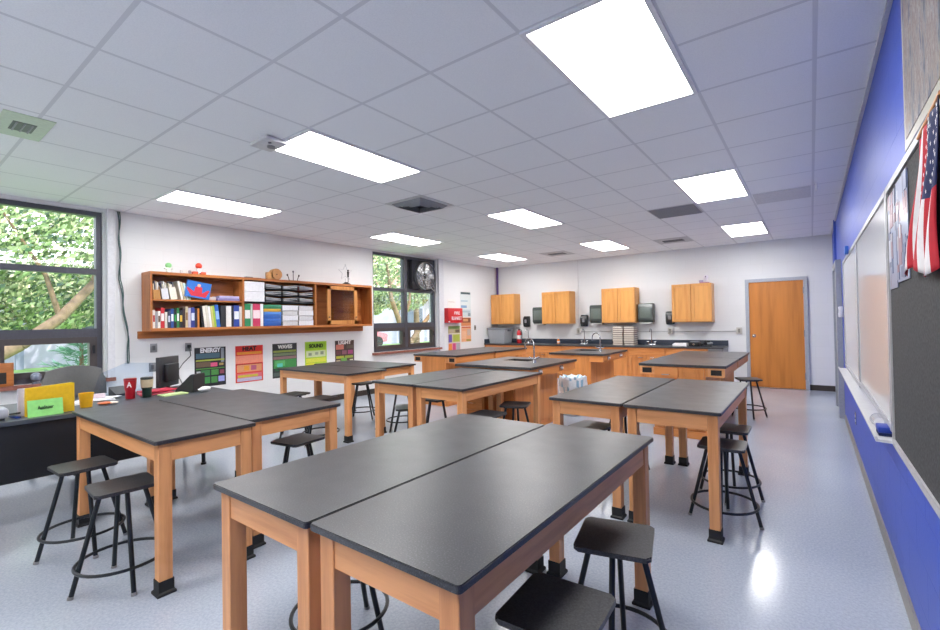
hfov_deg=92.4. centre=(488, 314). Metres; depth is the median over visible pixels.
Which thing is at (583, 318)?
soap dispenser
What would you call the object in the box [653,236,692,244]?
ceiling vent
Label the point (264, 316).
binder
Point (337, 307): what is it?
wall shelf
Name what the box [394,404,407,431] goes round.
stool
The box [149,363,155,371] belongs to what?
wall outlet
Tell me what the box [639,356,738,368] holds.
island countertop
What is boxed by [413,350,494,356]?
island countertop
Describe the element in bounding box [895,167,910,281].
print
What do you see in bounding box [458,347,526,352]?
island countertop
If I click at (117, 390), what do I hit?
desk tray
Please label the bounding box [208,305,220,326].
book
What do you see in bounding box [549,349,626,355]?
island countertop
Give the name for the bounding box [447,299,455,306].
note
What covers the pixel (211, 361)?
poster
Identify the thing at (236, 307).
book
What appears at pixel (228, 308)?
book
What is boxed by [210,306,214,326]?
book
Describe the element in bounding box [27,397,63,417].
name card
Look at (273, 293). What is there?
tray
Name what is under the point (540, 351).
base cabinet
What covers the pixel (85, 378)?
office chair
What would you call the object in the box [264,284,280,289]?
tray
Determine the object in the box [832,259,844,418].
door
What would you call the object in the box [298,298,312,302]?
tray
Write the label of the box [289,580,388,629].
stool
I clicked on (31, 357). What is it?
building
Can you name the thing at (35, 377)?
glass ornament
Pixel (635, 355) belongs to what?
base cabinet
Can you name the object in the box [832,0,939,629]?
wall
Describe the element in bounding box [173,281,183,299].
booklet
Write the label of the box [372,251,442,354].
window
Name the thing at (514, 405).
stool
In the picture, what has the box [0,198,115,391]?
window
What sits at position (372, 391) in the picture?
baseboard
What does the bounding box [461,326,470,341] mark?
chart
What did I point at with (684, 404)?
lab table
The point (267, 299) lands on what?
tray
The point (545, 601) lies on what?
stool
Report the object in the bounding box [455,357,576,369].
island countertop
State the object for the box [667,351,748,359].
island countertop
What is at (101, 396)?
pile
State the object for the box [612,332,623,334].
book
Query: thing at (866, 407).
marker tray
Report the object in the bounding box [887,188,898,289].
print
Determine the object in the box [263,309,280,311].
binder
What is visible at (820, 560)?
floor
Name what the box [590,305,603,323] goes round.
dispenser
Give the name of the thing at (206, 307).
book
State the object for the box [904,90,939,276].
flag
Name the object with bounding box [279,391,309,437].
stool
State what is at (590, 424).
stool
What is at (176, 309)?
book
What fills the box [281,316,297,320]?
binder
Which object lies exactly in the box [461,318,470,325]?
chart
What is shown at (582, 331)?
conduit
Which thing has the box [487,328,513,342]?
storage tote
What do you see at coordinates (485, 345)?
base cabinet
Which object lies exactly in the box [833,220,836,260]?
trim
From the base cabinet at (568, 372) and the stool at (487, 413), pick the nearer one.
the stool at (487, 413)
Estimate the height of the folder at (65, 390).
0.220 m
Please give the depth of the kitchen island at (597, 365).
7.32 m
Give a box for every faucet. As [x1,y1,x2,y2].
[524,338,539,362]
[592,332,603,351]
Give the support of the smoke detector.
attached to the ceiling
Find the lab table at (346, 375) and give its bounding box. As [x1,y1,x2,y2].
[278,364,386,442]
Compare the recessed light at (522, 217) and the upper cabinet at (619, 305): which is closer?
the recessed light at (522, 217)
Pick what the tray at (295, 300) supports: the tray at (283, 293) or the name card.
the tray at (283, 293)
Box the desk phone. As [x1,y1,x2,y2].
[175,372,204,391]
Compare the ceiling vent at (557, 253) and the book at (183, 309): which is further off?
the ceiling vent at (557, 253)
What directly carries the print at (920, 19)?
attached to the wall at (912, 525)
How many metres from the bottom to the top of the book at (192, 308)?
0.270 m
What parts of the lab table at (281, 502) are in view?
leg, leg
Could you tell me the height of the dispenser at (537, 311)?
0.450 m
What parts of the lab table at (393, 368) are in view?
leg, leg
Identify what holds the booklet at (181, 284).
on the wall shelf
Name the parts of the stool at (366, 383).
leg, leg, seat, leg, leg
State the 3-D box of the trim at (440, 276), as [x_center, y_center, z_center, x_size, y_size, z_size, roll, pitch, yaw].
[-1.120,-0.237,10.467,0.060,2.122,0.160,-2,-1,36]
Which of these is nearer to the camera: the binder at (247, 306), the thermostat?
the thermostat
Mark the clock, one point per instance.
(273, 273)
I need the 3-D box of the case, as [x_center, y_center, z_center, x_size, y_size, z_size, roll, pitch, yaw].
[-3.811,-0.234,6.514,0.220,0.070,0.300,-2,-1,36]
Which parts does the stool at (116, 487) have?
leg, leg, seat, leg, leg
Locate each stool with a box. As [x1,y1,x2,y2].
[33,455,126,564]
[66,472,154,600]
[270,433,324,463]
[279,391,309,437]
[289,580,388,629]
[302,395,339,447]
[352,381,374,420]
[386,395,407,432]
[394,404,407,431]
[425,398,446,422]
[469,409,506,417]
[495,572,615,629]
[499,401,530,421]
[569,420,610,430]
[574,517,666,629]
[607,416,649,469]
[688,436,763,529]
[698,423,764,505]
[731,377,767,419]
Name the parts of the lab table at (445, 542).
leg, leg, leg, leg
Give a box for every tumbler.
[123,378,136,398]
[140,376,153,397]
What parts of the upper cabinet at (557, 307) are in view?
rail frame, door, rail frame, door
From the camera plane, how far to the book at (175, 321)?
5.89 m
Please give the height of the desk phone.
0.170 m
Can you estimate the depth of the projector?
3.13 m
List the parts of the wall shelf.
mounting rail, door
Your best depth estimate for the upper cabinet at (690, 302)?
9.19 m
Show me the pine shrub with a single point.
(70, 351)
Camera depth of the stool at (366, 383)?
6.45 m
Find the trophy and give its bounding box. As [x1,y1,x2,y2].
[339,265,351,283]
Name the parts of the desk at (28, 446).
modesty panel, leg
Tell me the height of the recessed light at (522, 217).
0.011 m
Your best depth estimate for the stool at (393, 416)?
5.70 m
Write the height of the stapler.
0.044 m
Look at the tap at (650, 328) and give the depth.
9.78 m
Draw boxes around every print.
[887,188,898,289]
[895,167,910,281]
[901,0,939,151]
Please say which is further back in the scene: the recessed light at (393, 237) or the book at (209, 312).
the recessed light at (393, 237)
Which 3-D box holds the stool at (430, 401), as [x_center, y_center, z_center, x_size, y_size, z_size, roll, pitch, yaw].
[-0.586,1.198,5.069,0.419,0.532,0.419,-1,-1,-25]
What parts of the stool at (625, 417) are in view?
leg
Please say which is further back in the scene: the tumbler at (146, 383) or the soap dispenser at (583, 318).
the soap dispenser at (583, 318)
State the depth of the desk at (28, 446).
3.27 m
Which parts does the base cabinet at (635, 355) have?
rail frame, door, drawer, rail frame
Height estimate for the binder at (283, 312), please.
0.078 m
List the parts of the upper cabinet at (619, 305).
rail frame, door, rail frame, door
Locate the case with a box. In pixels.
[212,296,239,300]
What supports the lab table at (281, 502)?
on the floor
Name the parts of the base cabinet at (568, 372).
drawer, drawer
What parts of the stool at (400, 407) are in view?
leg, seat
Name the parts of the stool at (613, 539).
leg, leg, seat, leg, leg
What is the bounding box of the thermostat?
[838,306,842,316]
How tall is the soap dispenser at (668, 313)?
0.280 m
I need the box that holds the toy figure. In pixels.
[699,275,709,282]
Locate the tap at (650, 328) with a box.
[647,328,656,344]
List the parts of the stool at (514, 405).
seat, leg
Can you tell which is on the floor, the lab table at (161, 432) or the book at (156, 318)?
the lab table at (161, 432)
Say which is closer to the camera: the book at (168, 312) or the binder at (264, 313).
the book at (168, 312)
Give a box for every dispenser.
[523,316,529,326]
[532,307,545,324]
[580,315,587,326]
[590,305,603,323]
[638,303,654,323]
[666,311,674,323]
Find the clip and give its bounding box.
[844,246,848,254]
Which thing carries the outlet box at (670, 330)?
attached to the wall at (728, 267)
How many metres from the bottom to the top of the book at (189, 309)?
0.260 m
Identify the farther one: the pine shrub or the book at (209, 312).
the pine shrub
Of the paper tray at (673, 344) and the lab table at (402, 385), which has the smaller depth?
the lab table at (402, 385)
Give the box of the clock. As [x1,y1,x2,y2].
[266,269,281,279]
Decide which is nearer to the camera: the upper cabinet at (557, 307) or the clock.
the clock
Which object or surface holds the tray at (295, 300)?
on the wall shelf
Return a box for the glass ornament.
[30,373,41,383]
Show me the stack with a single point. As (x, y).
(20, 392)
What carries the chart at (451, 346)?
attached to the wall at (148, 243)
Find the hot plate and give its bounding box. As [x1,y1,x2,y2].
[688,341,700,345]
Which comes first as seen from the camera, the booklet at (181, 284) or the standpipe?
the booklet at (181, 284)
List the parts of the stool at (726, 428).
leg, leg, leg, seat, leg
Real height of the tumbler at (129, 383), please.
0.182 m
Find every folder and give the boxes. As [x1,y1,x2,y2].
[24,382,74,416]
[137,387,176,392]
[137,390,173,395]
[157,391,187,396]
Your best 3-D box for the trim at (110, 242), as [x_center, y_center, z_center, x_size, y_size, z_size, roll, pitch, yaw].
[-4.648,-0.239,5.533,0.060,2.122,0.070,-2,-1,36]
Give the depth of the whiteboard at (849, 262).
4.40 m
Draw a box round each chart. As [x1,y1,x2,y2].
[448,326,459,333]
[448,334,459,342]
[448,343,459,349]
[460,292,470,308]
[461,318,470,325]
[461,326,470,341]
[462,309,470,316]
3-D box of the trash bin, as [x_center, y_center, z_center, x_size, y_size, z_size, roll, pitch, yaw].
[1.228,1.166,6.573,0.422,0.567,0.419,-2,-1,36]
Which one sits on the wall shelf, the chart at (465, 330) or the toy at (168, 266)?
the toy at (168, 266)
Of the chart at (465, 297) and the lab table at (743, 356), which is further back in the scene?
the chart at (465, 297)
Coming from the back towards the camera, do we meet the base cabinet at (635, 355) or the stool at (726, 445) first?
the base cabinet at (635, 355)
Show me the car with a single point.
(381, 337)
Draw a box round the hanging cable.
[117,212,129,363]
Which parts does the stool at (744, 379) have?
seat, leg, leg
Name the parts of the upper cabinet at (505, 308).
door, rail frame, rail frame, door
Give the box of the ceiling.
[0,0,885,267]
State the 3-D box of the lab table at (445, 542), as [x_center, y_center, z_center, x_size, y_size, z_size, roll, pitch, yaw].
[0.148,1.004,1.762,0.572,0.799,1.505,-2,-1,36]
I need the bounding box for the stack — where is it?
[17,388,24,415]
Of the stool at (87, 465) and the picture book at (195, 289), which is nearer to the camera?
the stool at (87, 465)
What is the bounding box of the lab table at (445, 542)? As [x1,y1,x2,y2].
[310,424,652,629]
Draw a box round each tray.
[108,386,124,395]
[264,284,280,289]
[265,291,281,296]
[265,297,281,301]
[274,285,297,290]
[274,291,297,296]
[282,298,297,302]
[296,286,312,291]
[297,292,312,297]
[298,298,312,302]
[672,343,688,346]
[838,367,892,443]
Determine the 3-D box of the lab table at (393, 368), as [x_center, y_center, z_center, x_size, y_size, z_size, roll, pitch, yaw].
[-1.796,1.103,6.493,1.420,0.799,0.690,-2,-1,36]
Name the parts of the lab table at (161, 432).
leg, leg, leg, leg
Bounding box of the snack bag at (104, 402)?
[97,401,117,404]
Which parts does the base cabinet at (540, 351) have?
rail frame, drawer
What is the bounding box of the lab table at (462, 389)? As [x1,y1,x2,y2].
[413,370,541,425]
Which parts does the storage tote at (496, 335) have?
lid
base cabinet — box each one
[485,345,506,346]
[507,345,532,356]
[535,346,562,377]
[563,346,593,374]
[594,347,628,376]
[628,347,665,376]
[666,348,707,355]
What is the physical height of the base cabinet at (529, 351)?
0.764 m
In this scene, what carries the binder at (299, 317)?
on the binder at (305, 322)
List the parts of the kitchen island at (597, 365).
panel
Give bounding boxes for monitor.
[156,355,178,387]
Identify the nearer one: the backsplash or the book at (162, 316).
the book at (162, 316)
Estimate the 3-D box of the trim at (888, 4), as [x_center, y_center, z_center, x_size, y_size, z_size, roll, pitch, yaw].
[2.752,-1.453,3.341,0.020,0.022,11.812,-2,-1,36]
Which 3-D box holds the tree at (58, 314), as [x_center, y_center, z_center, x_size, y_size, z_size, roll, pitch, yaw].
[-10.423,-0.959,10.478,3.376,5.670,7.886,-2,-1,36]
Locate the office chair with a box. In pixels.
[41,365,106,475]
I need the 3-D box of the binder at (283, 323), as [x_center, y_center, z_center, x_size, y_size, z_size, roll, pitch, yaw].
[-3.260,0.132,7.249,0.245,0.078,0.260,-2,-1,36]
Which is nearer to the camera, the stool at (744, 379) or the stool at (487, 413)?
the stool at (487, 413)
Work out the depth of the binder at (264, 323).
6.93 m
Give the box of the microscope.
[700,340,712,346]
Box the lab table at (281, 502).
[213,414,545,629]
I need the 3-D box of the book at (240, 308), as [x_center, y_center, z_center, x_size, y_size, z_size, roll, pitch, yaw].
[-3.693,0.025,6.627,0.200,0.291,0.048,-2,-1,36]
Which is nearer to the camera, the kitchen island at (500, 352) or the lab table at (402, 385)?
the lab table at (402, 385)
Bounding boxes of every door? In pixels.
[745,276,809,389]
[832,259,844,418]
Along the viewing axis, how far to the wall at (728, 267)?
9.46 m
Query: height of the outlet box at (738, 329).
0.130 m
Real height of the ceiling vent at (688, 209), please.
0.015 m
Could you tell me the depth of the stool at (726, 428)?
3.40 m
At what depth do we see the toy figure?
9.13 m
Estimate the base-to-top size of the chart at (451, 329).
0.180 m
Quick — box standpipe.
[496,268,498,294]
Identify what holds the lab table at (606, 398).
on the floor
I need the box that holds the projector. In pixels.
[0,406,8,420]
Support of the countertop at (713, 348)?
on the base cabinet at (568, 372)
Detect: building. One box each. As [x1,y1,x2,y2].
[0,259,429,369]
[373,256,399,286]
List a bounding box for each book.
[153,310,154,327]
[155,308,164,327]
[155,311,160,327]
[155,312,157,327]
[164,311,170,327]
[164,312,167,327]
[165,309,173,327]
[171,308,178,327]
[174,310,176,327]
[179,306,187,327]
[179,308,184,327]
[179,310,182,327]
[184,280,211,299]
[188,308,190,327]
[189,307,194,327]
[195,306,203,326]
[195,308,199,326]
[195,309,196,326]
[202,306,206,326]
[205,305,209,326]
[207,306,211,326]
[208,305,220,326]
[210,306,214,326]
[212,305,216,326]
[218,306,225,326]
[226,306,230,326]
[231,306,233,326]
[232,305,238,326]
[239,307,241,326]
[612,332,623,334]
[613,328,623,330]
[623,332,636,334]
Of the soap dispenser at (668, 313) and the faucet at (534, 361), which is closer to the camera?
the faucet at (534, 361)
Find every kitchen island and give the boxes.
[413,350,494,406]
[455,338,576,424]
[458,347,526,358]
[549,332,626,384]
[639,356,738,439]
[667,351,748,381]
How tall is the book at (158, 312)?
0.218 m
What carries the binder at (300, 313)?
on the binder at (299, 317)
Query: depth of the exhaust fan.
9.91 m
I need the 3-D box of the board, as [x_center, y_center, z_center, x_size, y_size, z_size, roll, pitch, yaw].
[1.167,0.004,1.076,0.027,1.255,2.785,-2,-1,36]
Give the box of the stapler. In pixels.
[8,412,20,418]
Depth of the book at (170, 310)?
5.86 m
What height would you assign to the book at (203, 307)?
0.293 m
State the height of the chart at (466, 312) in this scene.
0.190 m
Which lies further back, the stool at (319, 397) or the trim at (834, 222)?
the trim at (834, 222)
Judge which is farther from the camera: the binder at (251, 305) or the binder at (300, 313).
the binder at (300, 313)
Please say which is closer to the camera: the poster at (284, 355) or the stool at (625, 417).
the stool at (625, 417)
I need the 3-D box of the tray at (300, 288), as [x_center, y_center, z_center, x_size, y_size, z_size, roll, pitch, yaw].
[-3.107,-0.432,7.480,0.250,0.074,0.260,-2,-1,36]
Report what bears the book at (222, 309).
on the wall shelf
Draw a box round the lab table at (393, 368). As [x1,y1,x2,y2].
[314,360,415,410]
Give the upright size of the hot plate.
0.095 m
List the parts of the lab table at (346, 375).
leg, leg, leg, leg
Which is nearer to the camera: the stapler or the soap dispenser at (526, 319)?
the stapler
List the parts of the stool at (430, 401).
leg, seat, leg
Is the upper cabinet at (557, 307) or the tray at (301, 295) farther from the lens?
the upper cabinet at (557, 307)
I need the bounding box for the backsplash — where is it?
[512,338,728,345]
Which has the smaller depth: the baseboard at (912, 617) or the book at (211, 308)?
the baseboard at (912, 617)
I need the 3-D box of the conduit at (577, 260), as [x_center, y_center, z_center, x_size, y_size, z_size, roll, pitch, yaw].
[2.179,-0.515,10.996,0.017,1.671,0.017,-1,-1,-32]
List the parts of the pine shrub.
stem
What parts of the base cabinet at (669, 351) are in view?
drawer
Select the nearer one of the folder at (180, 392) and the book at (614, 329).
the folder at (180, 392)
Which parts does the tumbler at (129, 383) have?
lid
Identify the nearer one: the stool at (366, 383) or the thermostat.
the thermostat
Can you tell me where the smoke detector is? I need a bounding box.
[250,135,287,151]
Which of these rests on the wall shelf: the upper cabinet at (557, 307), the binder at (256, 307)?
the binder at (256, 307)
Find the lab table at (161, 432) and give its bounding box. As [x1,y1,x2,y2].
[72,400,255,598]
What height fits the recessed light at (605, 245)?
0.011 m
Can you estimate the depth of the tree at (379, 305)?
18.96 m
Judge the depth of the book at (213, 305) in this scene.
6.28 m
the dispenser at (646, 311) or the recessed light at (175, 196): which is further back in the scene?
the dispenser at (646, 311)
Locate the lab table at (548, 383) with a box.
[495,359,557,422]
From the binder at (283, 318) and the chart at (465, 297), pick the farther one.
the chart at (465, 297)
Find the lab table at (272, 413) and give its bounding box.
[159,389,340,548]
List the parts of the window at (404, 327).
sash, sill, sash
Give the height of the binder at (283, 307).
0.078 m
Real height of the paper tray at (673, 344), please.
0.065 m
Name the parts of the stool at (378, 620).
leg, leg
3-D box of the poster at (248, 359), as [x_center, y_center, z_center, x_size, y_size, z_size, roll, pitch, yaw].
[-3.670,0.745,6.908,0.008,0.555,0.415,-2,-1,36]
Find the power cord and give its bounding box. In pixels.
[179,347,190,382]
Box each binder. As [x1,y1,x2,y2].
[244,304,250,325]
[250,304,252,325]
[253,304,259,325]
[260,304,262,325]
[263,305,280,308]
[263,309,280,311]
[263,312,280,314]
[263,315,280,318]
[263,319,280,321]
[263,322,280,325]
[281,305,297,310]
[281,310,297,315]
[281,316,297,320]
[281,321,297,325]
[294,316,312,320]
[295,306,312,310]
[295,311,312,315]
[298,320,312,324]
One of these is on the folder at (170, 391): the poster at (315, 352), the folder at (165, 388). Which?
the folder at (165, 388)
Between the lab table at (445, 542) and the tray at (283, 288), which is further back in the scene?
the tray at (283, 288)
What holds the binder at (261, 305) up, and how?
on the wall shelf
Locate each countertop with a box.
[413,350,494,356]
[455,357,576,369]
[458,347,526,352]
[484,342,728,351]
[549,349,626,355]
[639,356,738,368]
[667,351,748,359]
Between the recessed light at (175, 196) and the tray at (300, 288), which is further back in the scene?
the tray at (300, 288)
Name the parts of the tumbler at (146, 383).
lid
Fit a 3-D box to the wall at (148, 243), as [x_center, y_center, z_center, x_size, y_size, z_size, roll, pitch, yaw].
[-3.289,0.125,7.661,0.220,2.842,12.252,-2,-1,36]
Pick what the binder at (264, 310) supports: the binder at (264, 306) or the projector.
the binder at (264, 306)
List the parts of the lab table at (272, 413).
leg, leg, leg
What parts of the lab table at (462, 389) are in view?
leg, leg, leg, leg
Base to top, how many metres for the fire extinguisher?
0.405 m
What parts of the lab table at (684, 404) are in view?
leg, leg, leg, leg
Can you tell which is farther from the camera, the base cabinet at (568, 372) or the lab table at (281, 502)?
the base cabinet at (568, 372)
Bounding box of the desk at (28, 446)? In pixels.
[0,385,229,485]
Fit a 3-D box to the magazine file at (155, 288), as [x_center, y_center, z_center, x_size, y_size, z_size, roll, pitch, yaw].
[-4.314,-0.324,5.788,0.220,0.255,0.091,-2,-1,36]
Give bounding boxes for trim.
[106,209,115,382]
[437,259,444,350]
[831,0,892,234]
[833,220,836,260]
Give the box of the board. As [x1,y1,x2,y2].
[885,99,939,518]
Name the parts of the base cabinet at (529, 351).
drawer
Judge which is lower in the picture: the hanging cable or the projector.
the projector
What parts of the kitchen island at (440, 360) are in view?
panel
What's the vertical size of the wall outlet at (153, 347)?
0.116 m
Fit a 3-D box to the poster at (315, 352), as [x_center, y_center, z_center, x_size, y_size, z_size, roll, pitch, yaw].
[-3.006,0.692,7.838,0.008,0.462,0.420,-2,-1,36]
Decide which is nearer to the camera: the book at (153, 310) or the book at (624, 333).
the book at (153, 310)
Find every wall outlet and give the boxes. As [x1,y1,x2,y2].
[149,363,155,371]
[150,343,156,352]
[185,343,191,350]
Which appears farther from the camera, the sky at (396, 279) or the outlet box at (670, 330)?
the sky at (396, 279)
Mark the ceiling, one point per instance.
(147, 100)
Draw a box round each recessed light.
[153,189,284,217]
[274,128,423,183]
[368,232,442,245]
[477,253,527,261]
[485,208,564,228]
[519,0,698,119]
[579,240,629,250]
[671,167,749,203]
[719,221,768,236]
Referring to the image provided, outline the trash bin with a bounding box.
[558,374,587,415]
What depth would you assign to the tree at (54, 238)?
13.44 m
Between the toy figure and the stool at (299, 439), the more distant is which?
the toy figure
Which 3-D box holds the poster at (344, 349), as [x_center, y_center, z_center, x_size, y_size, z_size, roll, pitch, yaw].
[-2.661,0.696,8.320,0.008,0.455,0.415,-2,-1,36]
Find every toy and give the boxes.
[164,263,172,271]
[191,263,205,274]
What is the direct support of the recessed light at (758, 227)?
in the ceiling
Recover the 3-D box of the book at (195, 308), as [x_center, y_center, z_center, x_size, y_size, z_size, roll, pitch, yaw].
[-4.021,0.040,6.168,0.200,0.260,0.024,-2,-1,36]
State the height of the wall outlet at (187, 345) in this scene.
0.116 m
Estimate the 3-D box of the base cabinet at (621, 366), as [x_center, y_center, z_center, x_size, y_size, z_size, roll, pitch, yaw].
[2.843,1.085,10.113,0.771,0.764,0.684,-2,-1,36]
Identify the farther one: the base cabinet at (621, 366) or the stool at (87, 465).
the base cabinet at (621, 366)
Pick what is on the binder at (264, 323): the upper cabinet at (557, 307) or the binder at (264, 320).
the binder at (264, 320)
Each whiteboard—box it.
[842,241,860,387]
[855,190,891,431]
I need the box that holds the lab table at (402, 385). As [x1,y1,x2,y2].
[372,368,495,436]
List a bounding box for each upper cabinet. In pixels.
[491,294,520,323]
[542,291,575,323]
[601,287,638,322]
[671,283,714,321]
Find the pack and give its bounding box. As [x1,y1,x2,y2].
[198,386,210,391]
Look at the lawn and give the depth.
15.74 m
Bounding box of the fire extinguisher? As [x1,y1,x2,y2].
[517,329,521,342]
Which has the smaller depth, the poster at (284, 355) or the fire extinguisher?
the poster at (284, 355)
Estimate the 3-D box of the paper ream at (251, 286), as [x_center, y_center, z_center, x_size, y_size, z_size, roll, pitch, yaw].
[-3.599,-0.422,6.793,0.250,0.146,0.300,-2,-1,36]
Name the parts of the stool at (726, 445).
leg, leg, seat, leg, leg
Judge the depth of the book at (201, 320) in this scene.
6.15 m
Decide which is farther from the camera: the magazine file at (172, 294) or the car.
the car
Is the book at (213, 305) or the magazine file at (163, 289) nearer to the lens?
the magazine file at (163, 289)
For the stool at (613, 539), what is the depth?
1.74 m
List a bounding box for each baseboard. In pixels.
[329,388,374,401]
[810,385,835,391]
[845,415,920,629]
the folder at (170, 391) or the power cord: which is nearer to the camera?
the folder at (170, 391)
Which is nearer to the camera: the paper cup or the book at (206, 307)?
the paper cup
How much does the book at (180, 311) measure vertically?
0.229 m
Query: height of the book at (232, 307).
0.291 m
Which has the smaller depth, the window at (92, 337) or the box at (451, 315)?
the window at (92, 337)
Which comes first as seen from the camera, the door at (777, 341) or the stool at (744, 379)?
the stool at (744, 379)
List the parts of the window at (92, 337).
wood frame, sash, sill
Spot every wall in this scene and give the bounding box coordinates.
[0,194,497,404]
[498,234,834,389]
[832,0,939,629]
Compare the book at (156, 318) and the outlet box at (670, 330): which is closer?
the book at (156, 318)
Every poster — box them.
[194,346,225,385]
[235,345,262,382]
[272,343,296,378]
[305,341,326,365]
[335,340,353,361]
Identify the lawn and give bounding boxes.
[14,341,428,372]
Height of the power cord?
0.354 m
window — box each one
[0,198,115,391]
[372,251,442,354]
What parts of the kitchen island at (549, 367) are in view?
drawer, drawer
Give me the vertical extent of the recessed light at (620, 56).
0.011 m
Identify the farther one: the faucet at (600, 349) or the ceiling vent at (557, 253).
the ceiling vent at (557, 253)
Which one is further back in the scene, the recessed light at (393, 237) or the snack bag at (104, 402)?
the recessed light at (393, 237)
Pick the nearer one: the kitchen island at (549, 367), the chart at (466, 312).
the kitchen island at (549, 367)
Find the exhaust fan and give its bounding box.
[407,260,435,291]
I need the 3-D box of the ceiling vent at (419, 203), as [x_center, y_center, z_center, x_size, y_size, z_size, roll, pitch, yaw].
[-0.853,-1.345,5.567,0.600,0.044,0.600,-2,-1,36]
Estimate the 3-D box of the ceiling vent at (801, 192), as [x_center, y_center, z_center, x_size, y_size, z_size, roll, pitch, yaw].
[3.555,-1.446,5.467,0.570,0.005,0.570,-2,-1,36]
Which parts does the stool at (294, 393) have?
seat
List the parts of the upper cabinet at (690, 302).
rail frame, door, rail frame, door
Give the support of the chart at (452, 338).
attached to the wall at (148, 243)
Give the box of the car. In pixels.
[377,332,387,345]
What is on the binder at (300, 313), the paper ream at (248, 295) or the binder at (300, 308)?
the binder at (300, 308)
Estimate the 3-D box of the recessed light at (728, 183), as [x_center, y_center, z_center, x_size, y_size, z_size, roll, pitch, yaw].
[2.527,-1.430,5.078,0.610,0.011,1.219,-2,-1,36]
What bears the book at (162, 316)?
on the wall shelf
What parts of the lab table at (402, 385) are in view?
leg, leg, leg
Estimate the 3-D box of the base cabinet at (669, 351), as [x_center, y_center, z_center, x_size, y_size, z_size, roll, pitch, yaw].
[4.106,1.050,9.210,0.776,0.764,0.684,-2,-1,36]
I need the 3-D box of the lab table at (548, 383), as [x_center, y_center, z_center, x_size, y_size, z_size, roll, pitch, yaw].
[0.379,1.002,5.945,0.600,0.748,1.111,-2,-1,36]
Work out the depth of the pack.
4.33 m
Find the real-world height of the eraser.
0.045 m
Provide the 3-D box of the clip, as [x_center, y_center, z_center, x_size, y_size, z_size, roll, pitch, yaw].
[3.429,-0.619,4.324,0.030,0.075,0.120,-2,-1,36]
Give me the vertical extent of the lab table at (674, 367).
0.840 m
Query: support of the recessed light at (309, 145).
in the ceiling
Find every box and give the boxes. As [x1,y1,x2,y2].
[444,308,462,322]
[668,328,672,333]
[736,327,741,333]
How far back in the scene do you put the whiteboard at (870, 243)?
2.75 m
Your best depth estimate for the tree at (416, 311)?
27.80 m
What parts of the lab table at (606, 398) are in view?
leg, leg, leg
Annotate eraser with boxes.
[876,423,891,436]
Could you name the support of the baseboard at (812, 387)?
attached to the wall at (728, 267)
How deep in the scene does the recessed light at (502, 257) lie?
10.34 m
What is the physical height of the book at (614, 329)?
0.046 m
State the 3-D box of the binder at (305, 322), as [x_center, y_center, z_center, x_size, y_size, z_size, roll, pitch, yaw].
[-3.100,0.132,7.473,0.245,0.078,0.260,-2,-1,36]
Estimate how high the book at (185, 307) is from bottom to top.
0.281 m
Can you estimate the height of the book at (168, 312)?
0.218 m
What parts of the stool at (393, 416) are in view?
leg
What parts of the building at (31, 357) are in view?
post, post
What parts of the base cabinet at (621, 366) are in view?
drawer, door, rail frame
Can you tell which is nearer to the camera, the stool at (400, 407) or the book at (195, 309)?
the stool at (400, 407)
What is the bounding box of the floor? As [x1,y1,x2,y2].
[0,378,911,629]
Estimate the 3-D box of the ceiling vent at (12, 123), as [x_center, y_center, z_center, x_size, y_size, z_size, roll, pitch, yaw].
[-3.347,-1.346,3.232,0.540,0.015,0.260,-2,-1,36]
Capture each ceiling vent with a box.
[0,109,56,141]
[385,195,453,212]
[539,251,573,256]
[648,203,702,218]
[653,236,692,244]
[753,186,810,203]
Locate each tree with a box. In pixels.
[0,205,93,359]
[0,207,93,329]
[373,255,429,342]
[373,256,419,342]
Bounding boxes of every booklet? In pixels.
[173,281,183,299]
[180,282,185,299]
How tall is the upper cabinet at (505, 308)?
0.790 m
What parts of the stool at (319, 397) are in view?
seat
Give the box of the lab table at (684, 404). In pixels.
[623,379,749,544]
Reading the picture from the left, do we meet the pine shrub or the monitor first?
the pine shrub
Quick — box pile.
[77,393,121,401]
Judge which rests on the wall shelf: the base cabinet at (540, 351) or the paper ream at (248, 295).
the paper ream at (248, 295)
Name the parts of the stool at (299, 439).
leg, seat, leg, leg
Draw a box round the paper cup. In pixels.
[78,392,93,407]
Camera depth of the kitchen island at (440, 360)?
7.55 m
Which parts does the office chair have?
backrest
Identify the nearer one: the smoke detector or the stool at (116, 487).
the stool at (116, 487)
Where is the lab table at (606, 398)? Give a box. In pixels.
[549,376,675,520]
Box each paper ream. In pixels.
[244,281,264,291]
[244,291,264,301]
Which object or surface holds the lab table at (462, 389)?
on the floor
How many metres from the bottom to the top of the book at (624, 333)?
0.049 m
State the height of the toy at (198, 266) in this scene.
0.167 m
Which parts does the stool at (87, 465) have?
leg, leg, seat, leg, leg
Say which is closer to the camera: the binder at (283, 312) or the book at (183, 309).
the book at (183, 309)
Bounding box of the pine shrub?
[40,343,86,370]
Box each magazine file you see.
[152,281,160,298]
[156,281,168,298]
[165,281,177,299]
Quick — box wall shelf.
[137,271,371,338]
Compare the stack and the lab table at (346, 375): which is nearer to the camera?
the stack
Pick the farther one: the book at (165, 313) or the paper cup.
the book at (165, 313)
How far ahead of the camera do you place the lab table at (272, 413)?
3.22 m
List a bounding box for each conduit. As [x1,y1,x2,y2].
[577,260,578,322]
[582,331,735,331]

